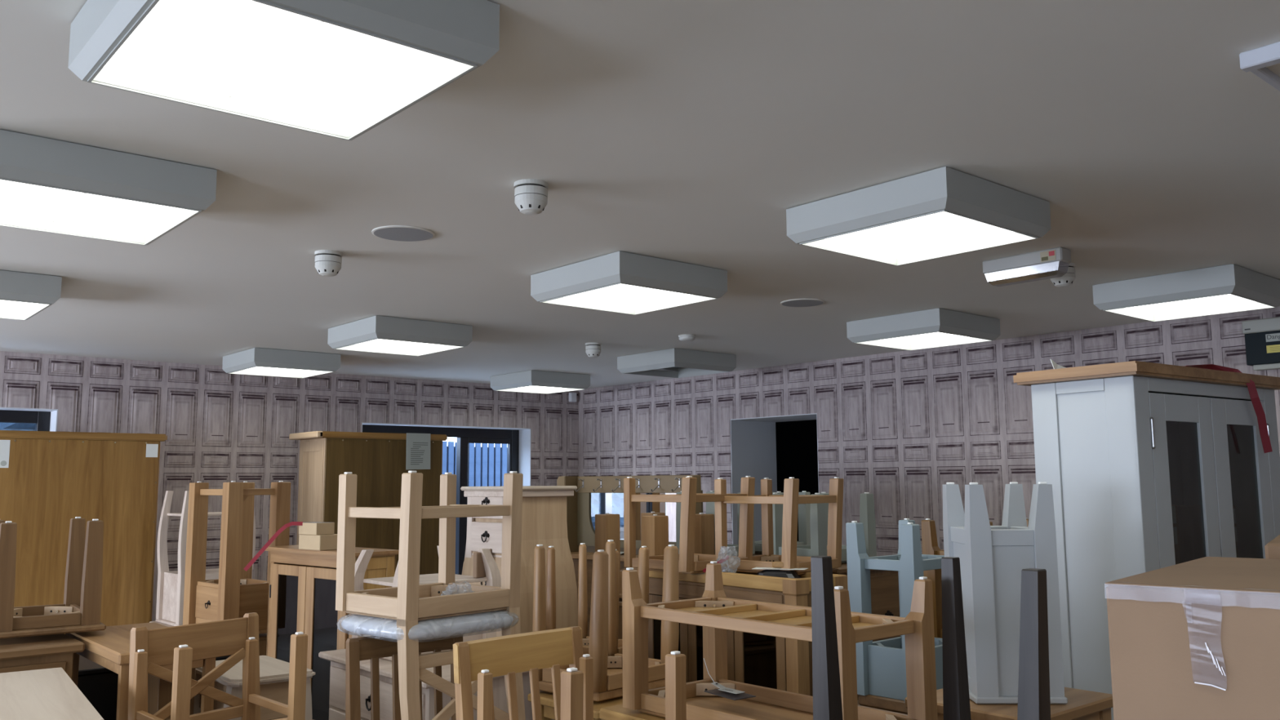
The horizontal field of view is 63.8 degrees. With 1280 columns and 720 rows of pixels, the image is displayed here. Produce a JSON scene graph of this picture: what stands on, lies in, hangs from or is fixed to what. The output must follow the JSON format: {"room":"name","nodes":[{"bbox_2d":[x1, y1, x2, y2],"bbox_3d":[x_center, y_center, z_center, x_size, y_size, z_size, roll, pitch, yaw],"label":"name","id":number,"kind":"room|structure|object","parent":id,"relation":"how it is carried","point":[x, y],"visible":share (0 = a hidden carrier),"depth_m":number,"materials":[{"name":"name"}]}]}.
{"room":"store","nodes":[
{"label":"store","id":0,"kind":"room"},
{"bbox_2d":[0,351,578,621],"bbox_3d":[-4.414,1.154,7.951,10.975,2.350,0.310,5,-9,-40],"label":"wall","id":1,"kind":"structure","parent":0,"point":[220,427],"depth_m":8.71,"materials":[{"name":"wood"}]},
{"bbox_2d":[0,409,50,431],"bbox_3d":[-5.979,0.922,6.751,3.656,1.307,0.078,5,-9,-40],"label":"window","id":2,"kind":"structure","parent":1,"relation":"in","point":[42,420],"depth_m":7.89,"materials":[{"name":"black glass"}]},
{"bbox_2d":[0,407,57,431],"bbox_3d":[-5.919,0.909,6.682,3.672,1.315,0.300,5,-9,-40],"label":"trim","id":3,"kind":"structure","parent":1,"relation":"attached to","point":[54,412],"depth_m":7.83,"materials":[{"name":"white paint"}]},
{"bbox_2d":[362,424,519,574],"bbox_3d":[-1.993,1.588,10.120,1.864,1.847,0.078,5,-9,-40],"label":"window","id":4,"kind":"structure","parent":1,"relation":"in","point":[464,436],"depth_m":10.32,"materials":[{"name":"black glass"}]},
{"bbox_2d":[361,422,531,485],"bbox_3d":[-1.933,1.576,10.052,1.880,1.855,0.300,5,-9,-40],"label":"trim","id":5,"kind":"structure","parent":1,"relation":"attached to","point":[525,434],"depth_m":10.64,"materials":[{"name":"white paint"}]},
{"bbox_2d":[0,0,1279,388],"bbox_3d":[-0.220,-0.712,2.971,10.615,0.120,13.624,5,-9,-40],"label":"ceiling","id":6,"kind":"structure","parent":0,"point":[687,131],"depth_m":3.31,"materials":[{"name":"paint"}]},
{"bbox_2d":[0,269,62,319],"bbox_3d":[-3.238,-0.326,4.954,0.663,0.137,0.672,5,-9,-40],"label":"ceiling light","id":7,"kind":"object","parent":6,"relation":"attached to","point":[23,295],"visible":1,"depth_m":4.87,"materials":[{"name":"paint"}]},
{"bbox_2d":[0,299,38,312],"bbox_3d":[-3.125,-0.288,5.047,0.290,0.004,0.596,5,-9,-40],"label":"diffuser","id":8,"kind":"object","parent":7,"relation":"attached to","point":[6,306],"depth_m":5.18,"materials":[{"name":"white plastic"}]},
{"bbox_2d":[0,129,217,245],"bbox_3d":[-1.816,-0.532,3.302,0.663,0.137,0.672,5,-9,-40],"label":"ceiling light","id":9,"kind":"object","parent":6,"relation":"attached to","point":[50,185],"visible":1,"depth_m":3.19,"materials":[{"name":"paint"}]},
{"bbox_2d":[0,179,84,221],"bbox_3d":[-1.928,-0.516,3.202,0.290,0.004,0.596,5,-9,-40],"label":"diffuser","id":10,"kind":"object","parent":9,"relation":"attached to","point":[19,202],"depth_m":3.28,"materials":[{"name":"white plastic"}]},
{"bbox_2d":[54,193,183,234],"bbox_3d":[-1.703,-0.494,3.395,0.290,0.004,0.596,5,-9,-40],"label":"diffuser","id":11,"kind":"object","parent":9,"relation":"attached to","point":[86,212],"depth_m":3.46,"materials":[{"name":"white plastic"}]},
{"bbox_2d":[222,347,340,377],"bbox_3d":[-2.779,0.030,7.964,0.663,0.137,0.672,5,-9,-40],"label":"ceiling light","id":12,"kind":"object","parent":6,"relation":"attached to","point":[255,361],"visible":1,"depth_m":7.78,"materials":[{"name":"paint"}]},
{"bbox_2d":[67,0,499,140],"bbox_3d":[-0.764,-0.673,2.185,0.663,0.137,0.672,5,-9,-40],"label":"ceiling light","id":13,"kind":"object","parent":6,"relation":"attached to","point":[337,68],"visible":1,"depth_m":2.15,"materials":[{"name":"paint"}]},
{"bbox_2d":[103,0,320,96],"bbox_3d":[-0.877,-0.656,2.086,0.290,0.004,0.596,5,-9,-40],"label":"diffuser","id":14,"kind":"object","parent":13,"relation":"attached to","point":[193,47],"depth_m":2.12,"materials":[{"name":"white plastic"}]},
{"bbox_2d":[232,22,453,124],"bbox_3d":[-0.651,-0.634,2.278,0.290,0.004,0.596,5,-9,-40],"label":"diffuser","id":15,"kind":"object","parent":13,"relation":"attached to","point":[329,74],"depth_m":2.29,"materials":[{"name":"white plastic"}]},
{"bbox_2d":[314,249,342,276],"bbox_3d":[-1.353,-0.414,4.462,0.116,0.103,0.116,5,-9,-40],"label":"smoke detector","id":16,"kind":"object","parent":6,"relation":"attached to","point":[328,263],"visible":1,"depth_m":4.42,"materials":[{"name":"white plastic"}]},
{"bbox_2d":[327,315,472,355],"bbox_3d":[-1.536,-0.145,6.571,0.663,0.137,0.672,5,-9,-40],"label":"ceiling light","id":17,"kind":"object","parent":6,"relation":"attached to","point":[375,334],"visible":1,"depth_m":6.40,"materials":[{"name":"paint"}]},
{"bbox_2d":[356,338,399,346],"bbox_3d":[-1.649,-0.128,6.471,0.290,0.004,0.596,5,-9,-40],"label":"diffuser","id":18,"kind":"object","parent":17,"relation":"attached to","point":[379,342],"depth_m":6.62,"materials":[{"name":"white plastic"}]},
{"bbox_2d":[378,341,443,350],"bbox_3d":[-1.423,-0.107,6.664,0.290,0.004,0.596,5,-9,-40],"label":"diffuser","id":19,"kind":"object","parent":17,"relation":"attached to","point":[397,345],"depth_m":6.78,"materials":[{"name":"white plastic"}]},
{"bbox_2d":[371,225,435,241],"bbox_3d":[-0.948,-0.505,4.124,0.248,0.009,0.248,5,-9,-40],"label":"ceiling speaker","id":20,"kind":"object","parent":6,"relation":"attached to","point":[395,233],"visible":1,"depth_m":4.10,"materials":[{"name":"paint"}]},
{"bbox_2d":[514,178,548,215],"bbox_3d":[-0.366,-0.541,3.455,0.116,0.103,0.116,5,-9,-40],"label":"smoke detector","id":21,"kind":"object","parent":6,"relation":"attached to","point":[531,195],"visible":1,"depth_m":3.41,"materials":[{"name":"white plastic"}]},
{"bbox_2d":[490,369,590,393],"bbox_3d":[-0.932,0.211,9.593,0.663,0.137,0.672,5,-9,-40],"label":"ceiling light","id":22,"kind":"object","parent":6,"relation":"attached to","point":[527,381],"visible":1,"depth_m":9.40,"materials":[{"name":"paint"}]},
{"bbox_2d":[530,251,727,315],"bbox_3d":[-0.056,-0.352,4.915,0.663,0.137,0.672,5,-9,-40],"label":"ceiling light","id":23,"kind":"object","parent":6,"relation":"attached to","point":[619,282],"visible":1,"depth_m":4.77,"materials":[{"name":"paint"}]},
{"bbox_2d":[564,284,646,301],"bbox_3d":[-0.168,-0.336,4.816,0.290,0.004,0.596,5,-9,-40],"label":"diffuser","id":24,"kind":"object","parent":23,"relation":"attached to","point":[617,290],"depth_m":4.93,"materials":[{"name":"white plastic"}]},
{"bbox_2d":[590,288,693,306],"bbox_3d":[0.057,-0.314,5.008,0.290,0.004,0.596,5,-9,-40],"label":"diffuser","id":25,"kind":"object","parent":23,"relation":"attached to","point":[642,297],"depth_m":5.08,"materials":[{"name":"white plastic"}]},
{"bbox_2d":[617,348,736,377],"bbox_3d":[0.290,0.033,8.165,0.663,0.137,0.672,5,-9,-40],"label":"ceiling light","id":26,"kind":"object","parent":6,"relation":"attached to","point":[670,362],"visible":1,"depth_m":7.99,"materials":[{"name":"paint"}]},
{"bbox_2d":[780,298,825,306],"bbox_3d":[0.915,-0.320,5.785,0.248,0.009,0.248,5,-9,-40],"label":"ceiling speaker","id":27,"kind":"object","parent":6,"relation":"attached to","point":[795,302],"visible":1,"depth_m":5.75,"materials":[{"name":"paint"}]},
{"bbox_2d":[786,166,1051,266],"bbox_3d":[1.010,-0.499,3.745,0.663,0.137,0.672,5,-9,-40],"label":"ceiling light","id":28,"kind":"object","parent":6,"relation":"attached to","point":[942,211],"visible":1,"depth_m":3.61,"materials":[{"name":"paint"}]},
{"bbox_2d":[826,211,968,245],"bbox_3d":[0.897,-0.482,3.645,0.290,0.004,0.596,5,-9,-40],"label":"diffuser","id":29,"kind":"object","parent":28,"relation":"attached to","point":[942,219],"depth_m":3.72,"materials":[{"name":"white plastic"}]},
{"bbox_2d":[852,219,1013,256],"bbox_3d":[1.123,-0.461,3.838,0.290,0.004,0.596,5,-9,-40],"label":"diffuser","id":30,"kind":"object","parent":28,"relation":"attached to","point":[962,233],"depth_m":3.87,"materials":[{"name":"white plastic"}]},
{"bbox_2d":[846,307,1000,350],"bbox_3d":[1.775,-0.182,6.448,0.663,0.137,0.672,5,-9,-40],"label":"ceiling light","id":31,"kind":"object","parent":6,"relation":"attached to","point":[934,327],"visible":1,"depth_m":6.29,"materials":[{"name":"paint"}]},
{"bbox_2d":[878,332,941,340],"bbox_3d":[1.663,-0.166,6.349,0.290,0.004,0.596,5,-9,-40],"label":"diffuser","id":32,"kind":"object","parent":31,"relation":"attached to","point":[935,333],"depth_m":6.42,"materials":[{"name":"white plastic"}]},
{"bbox_2d":[884,333,967,344],"bbox_3d":[1.888,-0.144,6.542,0.290,0.004,0.596,5,-9,-40],"label":"diffuser","id":33,"kind":"object","parent":31,"relation":"attached to","point":[936,338],"depth_m":6.61,"materials":[{"name":"white plastic"}]},
{"bbox_2d":[982,246,1071,284],"bbox_3d":[1.727,-0.411,4.604,0.094,0.118,0.380,5,-9,-40],"label":"lamp","id":34,"kind":"object","parent":6,"relation":"attached to","point":[1060,255],"visible":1,"depth_m":4.57,"materials":[{"name":"white plastic"}]},
{"bbox_2d":[1049,262,1075,287],"bbox_3d":[1.983,-0.394,4.823,0.116,0.103,0.116,5,-9,-40],"label":"smoke detector","id":35,"kind":"object","parent":6,"relation":"attached to","point":[1061,279],"visible":0.95,"depth_m":4.78,"materials":[{"name":"white plastic"}]},
{"bbox_2d":[1092,263,1279,321],"bbox_3d":[2.810,-0.329,5.272,0.663,0.137,0.672,5,-9,-40],"label":"ceiling light","id":36,"kind":"object","parent":6,"relation":"attached to","point":[1228,288],"visible":1,"depth_m":5.12,"materials":[{"name":"paint"}]},
{"bbox_2d":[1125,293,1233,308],"bbox_3d":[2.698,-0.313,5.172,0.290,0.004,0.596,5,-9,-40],"label":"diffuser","id":37,"kind":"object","parent":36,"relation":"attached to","point":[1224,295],"depth_m":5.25,"materials":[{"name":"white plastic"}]},
{"bbox_2d":[1129,295,1255,314],"bbox_3d":[2.923,-0.291,5.365,0.290,0.004,0.596,5,-9,-40],"label":"diffuser","id":38,"kind":"object","parent":36,"relation":"attached to","point":[1228,302],"depth_m":5.40,"materials":[{"name":"white plastic"}]},
{"bbox_2d":[1239,41,1279,91],"bbox_3d":[1.824,-0.711,2.420,0.600,0.040,0.550,5,-9,-40],"label":"frame","id":39,"kind":"object","parent":6,"relation":"attached to","point":[1264,62],"visible":1,"depth_m":2.42,"materials":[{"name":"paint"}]},
{"bbox_2d":[577,306,1279,555],"bbox_3d":[3.930,0.884,6.167,0.670,2.350,13.324,5,-9,-40],"label":"wall","id":40,"kind":"structure","parent":0,"point":[899,427],"depth_m":7.96,"materials":[{"name":"wood"}]},
{"bbox_2d":[730,413,818,544],"bbox_3d":[1.405,1.465,9.061,0.657,1.915,1.010,5,-9,-40],"label":"door","id":41,"kind":"structure","parent":40,"relation":"attached to","point":[753,440],"depth_m":9.44,"materials":[{"name":"white paint"}]},
{"bbox_2d":[775,419,818,541],"bbox_3d":[1.635,1.482,9.258,0.060,1.925,1.010,5,-9,-40],"label":"door","id":42,"kind":"structure","parent":40,"relation":"in","point":[797,455],"depth_m":9.48,"materials":[{"name":"black"}]},
{"bbox_2d":[1241,316,1279,370],"bbox_3d":[3.755,-0.106,5.887,0.102,0.292,0.520,5,-9,-40],"label":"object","id":43,"kind":"object","parent":40,"relation":"attached to","point":[1262,336],"visible":1,"depth_m":5.99,"materials":[{"name":"black plastic"}]},
{"bbox_3d":[0.290,1.777,3.102,11.915,0.100,13.624,5,-9,-40],"label":"floor","id":44,"kind":"structure","parent":0,"visible":0},
{"bbox_2d":[0,633,84,679],"bbox_3d":[-2.540,1.435,3.767,0.735,0.776,0.650,5,-9,-40],"label":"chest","id":45,"kind":"object","parent":44,"relation":"on","point":[51,651],"visible":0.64,"depth_m":3.75,"materials":[{"name":"brown wood"}]},
{"bbox_2d":[0,516,106,639],"bbox_3d":[-2.353,0.839,4.048,0.390,0.422,0.490,5,-9,-37],"label":"side table","id":46,"kind":"object","parent":45,"relation":"on","point":[81,609],"visible":1,"depth_m":3.94,"materials":[{"name":"brown wood"}]},
{"bbox_2d":[0,667,103,719],"bbox_3d":[-2.052,1.362,2.945,0.760,0.720,1.000,4,-8,-35],"label":"table","id":47,"kind":"object","parent":44,"relation":"on","point":[46,694],"visible":1,"depth_m":3.09,"materials":[{"name":"brown wood"}]},
{"bbox_2d":[0,430,167,634],"bbox_3d":[-4.134,1.378,7.205,1.315,1.724,0.617,5,-9,-40],"label":"wardrobe","id":48,"kind":"object","parent":44,"relation":"on","point":[48,479],"visible":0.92,"depth_m":7.13,"materials":[{"name":"brown wood"}]},
{"bbox_2d":[65,622,215,719],"bbox_3d":[-1.909,1.442,3.880,0.340,0.780,0.800,5,-9,-40],"label":"desk","id":49,"kind":"object","parent":44,"relation":"on","point":[109,647],"visible":0.36,"depth_m":3.77,"materials":[{"name":"brown wood"}]},
{"bbox_2d":[77,654,231,719],"bbox_3d":[-2.241,1.597,4.530,0.700,0.570,0.460,5,-9,-40],"label":"base cabinet","id":50,"kind":"object","parent":44,"relation":"on","point":[98,683],"visible":0.02,"depth_m":4.27,"materials":[{"name":"black wood"}]},
{"bbox_2d":[149,621,172,626],"bbox_3d":[-3.039,2.023,7.129,0.560,0.411,0.529,5,-9,-40],"label":"base cabinet","id":51,"kind":"object","parent":44,"relation":"on","point":[167,625],"visible":0.02,"depth_m":7.03,"materials":[{"name":"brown wood"}]},
{"bbox_2d":[155,490,255,626],"bbox_3d":[-3.040,1.369,7.202,0.511,0.902,0.448,6,-9,-43],"label":"chair","id":52,"kind":"object","parent":51,"relation":"on","point":[171,584],"visible":0.49,"depth_m":7.08,"materials":[{"name":"white wood"}]},
{"bbox_2d":[128,612,260,719],"bbox_3d":[-1.384,1.332,3.432,0.476,0.885,0.469,-5,-8,34],"label":"dining chair","id":53,"kind":"object","parent":44,"relation":"on","point":[212,639],"visible":0.66,"depth_m":3.58,"materials":[{"name":"brown wood"}]},
{"bbox_2d":[131,631,307,719],"bbox_3d":[-1.355,1.092,3.301,0.405,0.423,0.397,6,-9,-44],"label":"dining chair","id":54,"kind":"object","parent":53,"relation":"on","point":[183,655],"visible":1,"depth_m":3.30,"materials":[{"name":"brown wood"}]},
{"bbox_2d":[193,655,315,719],"bbox_3d":[-1.527,1.525,4.008,0.328,0.640,0.510,5,-9,-40],"label":"table","id":55,"kind":"object","parent":44,"relation":"on","point":[273,673],"visible":0.5,"depth_m":3.91,"materials":[{"name":"brown wood"}]},
{"bbox_2d":[258,633,266,655],"bbox_3d":[-2.380,1.840,5.961,0.419,0.488,0.460,5,-9,-40],"label":"chest","id":56,"kind":"object","parent":44,"relation":"on","point":[262,637],"visible":0.02,"depth_m":5.89,"materials":[{"name":"brown wood"}]},
{"bbox_2d":[182,480,290,634],"bbox_3d":[-2.365,1.145,6.032,0.559,0.863,0.369,-7,-10,44],"label":"table","id":57,"kind":"object","parent":56,"relation":"on","point":[234,594],"visible":0.86,"depth_m":5.95,"materials":[{"name":"brown wood"}]},
{"bbox_2d":[264,545,399,719],"bbox_3d":[-1.678,1.525,5.539,0.910,1.005,0.298,-6,-9,41],"label":"display cabinet","id":58,"kind":"object","parent":44,"relation":"on","point":[302,583],"visible":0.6,"depth_m":5.42,"materials":[{"name":"brown wood"}]},
{"bbox_2d":[298,533,337,551],"bbox_3d":[-1.717,0.976,5.520,0.210,0.080,0.132,-6,-9,41],"label":"cardboard box","id":59,"kind":"object","parent":58,"relation":"on","point":[309,542],"visible":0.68,"depth_m":5.45,"materials":[{"name":"beige cardboard"}]},
{"bbox_2d":[298,521,334,534],"bbox_3d":[-1.736,0.903,5.520,0.170,0.064,0.110,-6,-9,40],"label":"cardboard box","id":60,"kind":"object","parent":59,"relation":"on","point":[314,527],"visible":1,"depth_m":5.47,"materials":[{"name":"brown cardboard"}]},
{"bbox_2d":[244,521,302,571],"bbox_3d":[-1.944,0.988,5.455,0.290,0.254,0.007,2,-7,-18],"label":"strap","id":61,"kind":"object","parent":60,"relation":"attached to","point":[274,536],"visible":1,"depth_m":5.45,"materials":[{"name":"red fabric"}]},
{"bbox_2d":[288,431,447,574],"bbox_3d":[-2.288,1.511,8.653,1.190,1.778,0.570,5,-9,-40],"label":"wardrobe","id":62,"kind":"object","parent":44,"relation":"on","point":[379,460],"visible":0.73,"depth_m":8.47,"materials":[{"name":"brown wood"}]},
{"bbox_2d":[345,634,462,719],"bbox_3d":[-0.637,1.304,3.170,0.409,0.868,0.467,5,-9,-40],"label":"dining chair","id":63,"kind":"object","parent":44,"relation":"on","point":[363,648],"visible":0.62,"depth_m":3.27,"materials":[{"name":"brown wood"}]},
{"bbox_2d":[335,471,525,719],"bbox_3d":[-0.695,0.818,3.413,0.450,0.890,0.504,-6,-9,41],"label":"dining chair","id":64,"kind":"object","parent":63,"relation":"on","point":[410,612],"visible":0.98,"depth_m":3.30,"materials":[{"name":"brown wood"}]},
{"bbox_2d":[318,648,554,719],"bbox_3d":[-0.802,1.576,4.391,0.800,0.620,0.950,5,-9,-40],"label":"chest","id":65,"kind":"object","parent":44,"relation":"on","point":[336,657],"visible":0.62,"depth_m":4.15,"materials":[{"name":"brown wood"}]},
{"bbox_2d":[351,545,501,661],"bbox_3d":[-0.951,1.060,4.545,0.516,0.440,0.438,6,-9,-42],"label":"stand","id":66,"kind":"object","parent":65,"relation":"on","point":[493,578],"visible":0.22,"depth_m":4.53,"materials":[{"name":"white wood"}]},
{"bbox_2d":[363,573,487,586],"bbox_3d":[-0.952,0.975,4.555,0.420,0.016,0.360,6,-9,-42],"label":"shelf","id":67,"kind":"object","parent":66,"relation":"attached to","point":[428,578],"depth_m":4.51,"materials":[{"name":"white wood"}]},
{"bbox_2d":[472,551,491,577],"bbox_3d":[-0.703,0.911,4.580,0.024,0.110,0.100,-5,-8,32],"label":"cardboard offcut","id":68,"kind":"object","parent":66,"relation":"on","point":[478,571],"visible":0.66,"depth_m":4.54,"materials":[{"name":"brown cardboard"}]},
{"bbox_2d":[453,626,583,719],"bbox_3d":[-0.196,1.225,2.748,0.447,0.921,0.450,-7,-10,44],"label":"dining chair","id":69,"kind":"object","parent":44,"relation":"on","point":[508,655],"visible":0.86,"depth_m":2.92,"materials":[{"name":"brown wood"}]},
{"bbox_2d":[476,650,686,719],"bbox_3d":[-0.155,0.987,2.653,0.383,0.461,0.401,6,-9,-42],"label":"dining chair","id":70,"kind":"object","parent":69,"relation":"on","point":[576,686],"visible":1,"depth_m":2.64,"materials":[{"name":"brown wood"}]},
{"bbox_2d":[460,485,577,636],"bbox_3d":[-0.651,1.338,5.423,0.461,1.335,0.480,6,-9,-42],"label":"chest","id":71,"kind":"object","parent":44,"relation":"on","point":[544,513],"visible":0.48,"depth_m":5.36,"materials":[{"name":"brown wood"}]},
{"bbox_2d":[528,691,622,719],"bbox_3d":[-0.091,1.574,4.030,0.550,0.528,0.440,5,-9,-40],"label":"table","id":72,"kind":"object","parent":44,"relation":"on","point":[547,704],"visible":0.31,"depth_m":3.95,"materials":[{"name":"brown wood"}]},
{"bbox_2d":[532,539,679,702],"bbox_3d":[-0.135,1.025,4.140,0.397,0.565,0.472,-7,-9,42],"label":"dining chair","id":73,"kind":"object","parent":72,"relation":"on","point":[602,644],"visible":0.76,"depth_m":4.09,"materials":[{"name":"brown wood"}]},
{"bbox_2d":[617,598,622,639],"bbox_3d":[0.093,1.687,5.700,0.390,0.698,0.464,5,-9,-40],"label":"chest","id":74,"kind":"object","parent":44,"relation":"on","point":[620,635],"visible":0.02,"depth_m":5.68,"materials":[{"name":"brown wood"}]},
{"bbox_2d":[595,511,715,598],"bbox_3d":[0.081,1.094,5.780,0.447,0.464,0.512,5,-9,-40],"label":"table","id":75,"kind":"object","parent":74,"relation":"on","point":[654,526],"visible":0.31,"depth_m":5.71,"materials":[{"name":"brown wood"}]},
{"bbox_2d":[556,475,702,635],"bbox_3d":[-0.112,1.264,6.571,1.135,1.046,0.235,-6,-9,41],"label":"stand","id":76,"kind":"object","parent":44,"relation":"on","point":[593,495],"visible":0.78,"depth_m":6.77,"materials":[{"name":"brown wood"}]},
{"bbox_2d":[590,493,675,542],"bbox_3d":[-0.003,1.010,6.629,0.881,0.303,0.006,-6,-9,41],"label":"mirror","id":77,"kind":"object","parent":76,"relation":"attached to","point":[600,503],"depth_m":6.72,"materials":[{"name":"white mirror"}]},
{"bbox_2d":[600,704,665,719],"bbox_3d":[0.394,1.384,2.993,0.575,0.655,0.930,5,-9,-40],"label":"dining table","id":78,"kind":"object","parent":44,"relation":"on","point":[618,712],"visible":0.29,"depth_m":3.13,"materials":[{"name":"brown wood"}]},
{"bbox_2d":[622,560,937,719],"bbox_3d":[0.373,0.832,2.975,0.401,0.430,0.843,5,-9,-41],"label":"coffee table","id":79,"kind":"object","parent":78,"relation":"on","point":[717,613],"visible":0.78,"depth_m":3.02,"materials":[{"name":"brown wood"}]},
{"bbox_2d":[703,657,755,700],"bbox_3d":[0.263,0.954,3.091,0.085,0.099,0.160,4,-8,-36],"label":"tags","id":80,"kind":"object","parent":79,"relation":"on","point":[726,692],"visible":1,"depth_m":3.08,"materials":[{"name":"paper"}]},
{"bbox_2d":[636,569,848,696],"bbox_3d":[0.458,1.481,4.964,0.338,0.928,1.163,5,-9,-37],"label":"sideboard","id":81,"kind":"object","parent":44,"relation":"on","point":[783,664],"visible":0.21,"depth_m":4.67,"materials":[{"name":"brown wood"}]},
{"bbox_2d":[623,475,755,573],"bbox_3d":[0.250,0.819,5.188,0.480,0.461,0.466,6,-9,-43],"label":"dining chair","id":82,"kind":"object","parent":81,"relation":"on","point":[689,562],"visible":0.72,"depth_m":5.14,"materials":[{"name":"brown wood"}]},
{"bbox_2d":[714,476,844,574],"bbox_3d":[0.688,0.806,5.064,0.476,0.452,0.430,-7,-9,43],"label":"dining chair","id":83,"kind":"object","parent":81,"relation":"on","point":[790,500],"visible":0.82,"depth_m":5.03,"materials":[{"name":"brown wood"}]},
{"bbox_2d":[751,560,808,577],"bbox_3d":[0.651,0.984,4.781,0.250,0.090,0.116,-3,-7,20],"label":"packed parts","id":84,"kind":"object","parent":81,"relation":"on","point":[769,571],"visible":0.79,"depth_m":4.75,"materials":[{"name":"paper"}]},
{"bbox_2d":[752,553,900,700],"bbox_3d":[0.910,1.577,5.767,0.820,0.920,1.209,5,-9,-40],"label":"sideboard","id":85,"kind":"object","parent":44,"relation":"on","point":[885,601],"visible":0.18,"depth_m":5.34,"materials":[{"name":"brown wood"}]},
{"bbox_2d":[675,490,755,555],"bbox_3d":[0.437,0.949,5.974,0.318,0.376,0.328,-7,-9,43],"label":"stool","id":86,"kind":"object","parent":85,"relation":"on","point":[710,509],"visible":0.16,"depth_m":5.95,"materials":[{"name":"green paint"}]},
{"bbox_2d":[737,490,810,553],"bbox_3d":[0.821,0.986,6.276,0.318,0.369,0.328,-7,-9,42],"label":"stool","id":87,"kind":"object","parent":85,"relation":"on","point":[804,509],"visible":0.25,"depth_m":6.26,"materials":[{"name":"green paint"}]},
{"bbox_2d":[772,492,876,563],"bbox_3d":[0.979,0.899,5.546,0.410,0.367,0.396,4,-8,-32],"label":"stool","id":88,"kind":"object","parent":85,"relation":"on","point":[819,513],"visible":0.51,"depth_m":5.46,"materials":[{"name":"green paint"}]},
{"bbox_2d":[857,699,907,714],"bbox_3d":[1.108,1.623,4.172,0.479,0.448,0.380,5,-9,-40],"label":"chest","id":89,"kind":"object","parent":44,"relation":"on","point":[858,700],"visible":0.02,"depth_m":4.09,"materials":[{"name":"brown wood"}]},
{"bbox_2d":[845,518,944,713],"bbox_3d":[1.120,1.033,4.239,0.430,0.736,0.317,6,-9,-42],"label":"chair","id":90,"kind":"object","parent":89,"relation":"on","point":[881,665],"visible":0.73,"depth_m":4.13,"materials":[{"name":"blue paint"}]},
{"bbox_2d":[904,687,1112,719],"bbox_3d":[1.206,1.414,3.293,0.540,0.655,0.450,5,-9,-40],"label":"side table","id":91,"kind":"object","parent":44,"relation":"on","point":[1082,704],"visible":0.41,"depth_m":3.20,"materials":[{"name":"brown wood"}]},
{"bbox_2d":[942,481,1067,703],"bbox_3d":[1.192,0.751,3.411,0.283,0.686,0.347,-1,-7,2],"label":"base cabinet","id":92,"kind":"object","parent":91,"relation":"on","point":[993,558],"visible":0.84,"depth_m":3.26,"materials":[{"name":"white paint"}]},
{"bbox_2d":[1013,360,1279,719],"bbox_3d":[2.098,0.940,4.067,1.180,1.766,0.500,4,-8,-35],"label":"wardrobe","id":93,"kind":"object","parent":44,"relation":"on","point":[1117,445],"visible":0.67,"depth_m":3.84,"materials":[{"name":"white paint"}]},
{"bbox_2d":[1182,364,1272,453],"bbox_3d":[2.302,0.193,4.101,0.463,0.357,0.061,0,-7,-5],"label":"strap","id":94,"kind":"object","parent":93,"relation":"on","point":[1254,396],"visible":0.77,"depth_m":4.11,"materials":[{"name":"red fabric"}]},
{"bbox_2d":[1264,534,1279,559],"bbox_3d":[1.744,0.986,2.124,0.650,1.220,0.750,-5,-8,34],"label":"carton","id":95,"kind":"object","parent":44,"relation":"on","point":[1272,548],"visible":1,"depth_m":2.07,"materials":[{"name":"cardboard"}]},
{"bbox_3d":[-0.193,1.675,4.826,0.439,0.518,0.470,5,-9,-40],"label":"chest","id":96,"kind":"object","parent":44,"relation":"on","visible":0},
{"bbox_2d":[546,542,648,654],"bbox_3d":[-0.200,1.150,4.892,0.404,0.527,0.316,-5,-8,32],"label":"dining chair","id":97,"kind":"object","parent":96,"relation":"on","point":[643,553],"visible":0.39,"depth_m":4.90,"materials":[{"name":"brown wood"}]},
{"bbox_3d":[0.879,1.426,2.371,0.710,0.418,0.549,5,-9,-40],"label":"chest","id":98,"kind":"object","parent":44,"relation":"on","visible":0},
{"bbox_2d":[810,555,1050,719],"bbox_3d":[0.863,0.843,2.430,0.780,0.750,0.631,5,-9,-40],"label":"table","id":99,"kind":"object","parent":98,"relation":"on","point":[1033,684],"visible":0.76,"depth_m":2.44,"materials":[{"name":"grey wood"}]},
{"bbox_3d":[1.596,1.696,4.812,0.459,0.448,0.400,5,-9,-40],"label":"chest","id":100,"kind":"object","parent":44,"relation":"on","visible":0},
{"bbox_2d":[920,517,1028,638],"bbox_3d":[1.613,1.108,4.873,0.422,0.710,0.342,6,-9,-42],"label":"table","id":101,"kind":"object","parent":100,"relation":"on","point":[929,538],"visible":0.11,"depth_m":4.84,"materials":[{"name":"brown wood"}]},
{"bbox_3d":[1.266,1.205,1.299,1.000,0.598,0.640,-6,-9,40],"label":"carton","id":102,"kind":"object","parent":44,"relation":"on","visible":0},
{"bbox_2d":[1105,556,1279,719],"bbox_3d":[1.259,0.605,1.368,1.000,0.604,0.647,-6,-9,40],"label":"carton","id":103,"kind":"object","parent":102,"relation":"on","point":[1197,639],"visible":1,"depth_m":1.42,"materials":[{"name":"cardboard"}]},
{"label":"outside","id":104,"kind":"structure","parent":0,"visible":0},
{"bbox_3d":[-6.662,2.766,10.577,20.000,0.100,6.876,5,-9,-40],"label":"trim","id":105,"kind":"structure","parent":104,"visible":0},
{"bbox_2d":[442,440,507,486],"bbox_3d":[-1.319,1.999,13.130,3.700,1.877,0.064,5,-9,-40],"label":"fence","id":106,"kind":"object","parent":105,"relation":"on","point":[487,466],"visible":0.02,"depth_m":12.65,"materials":[{"name":"blue metal"}]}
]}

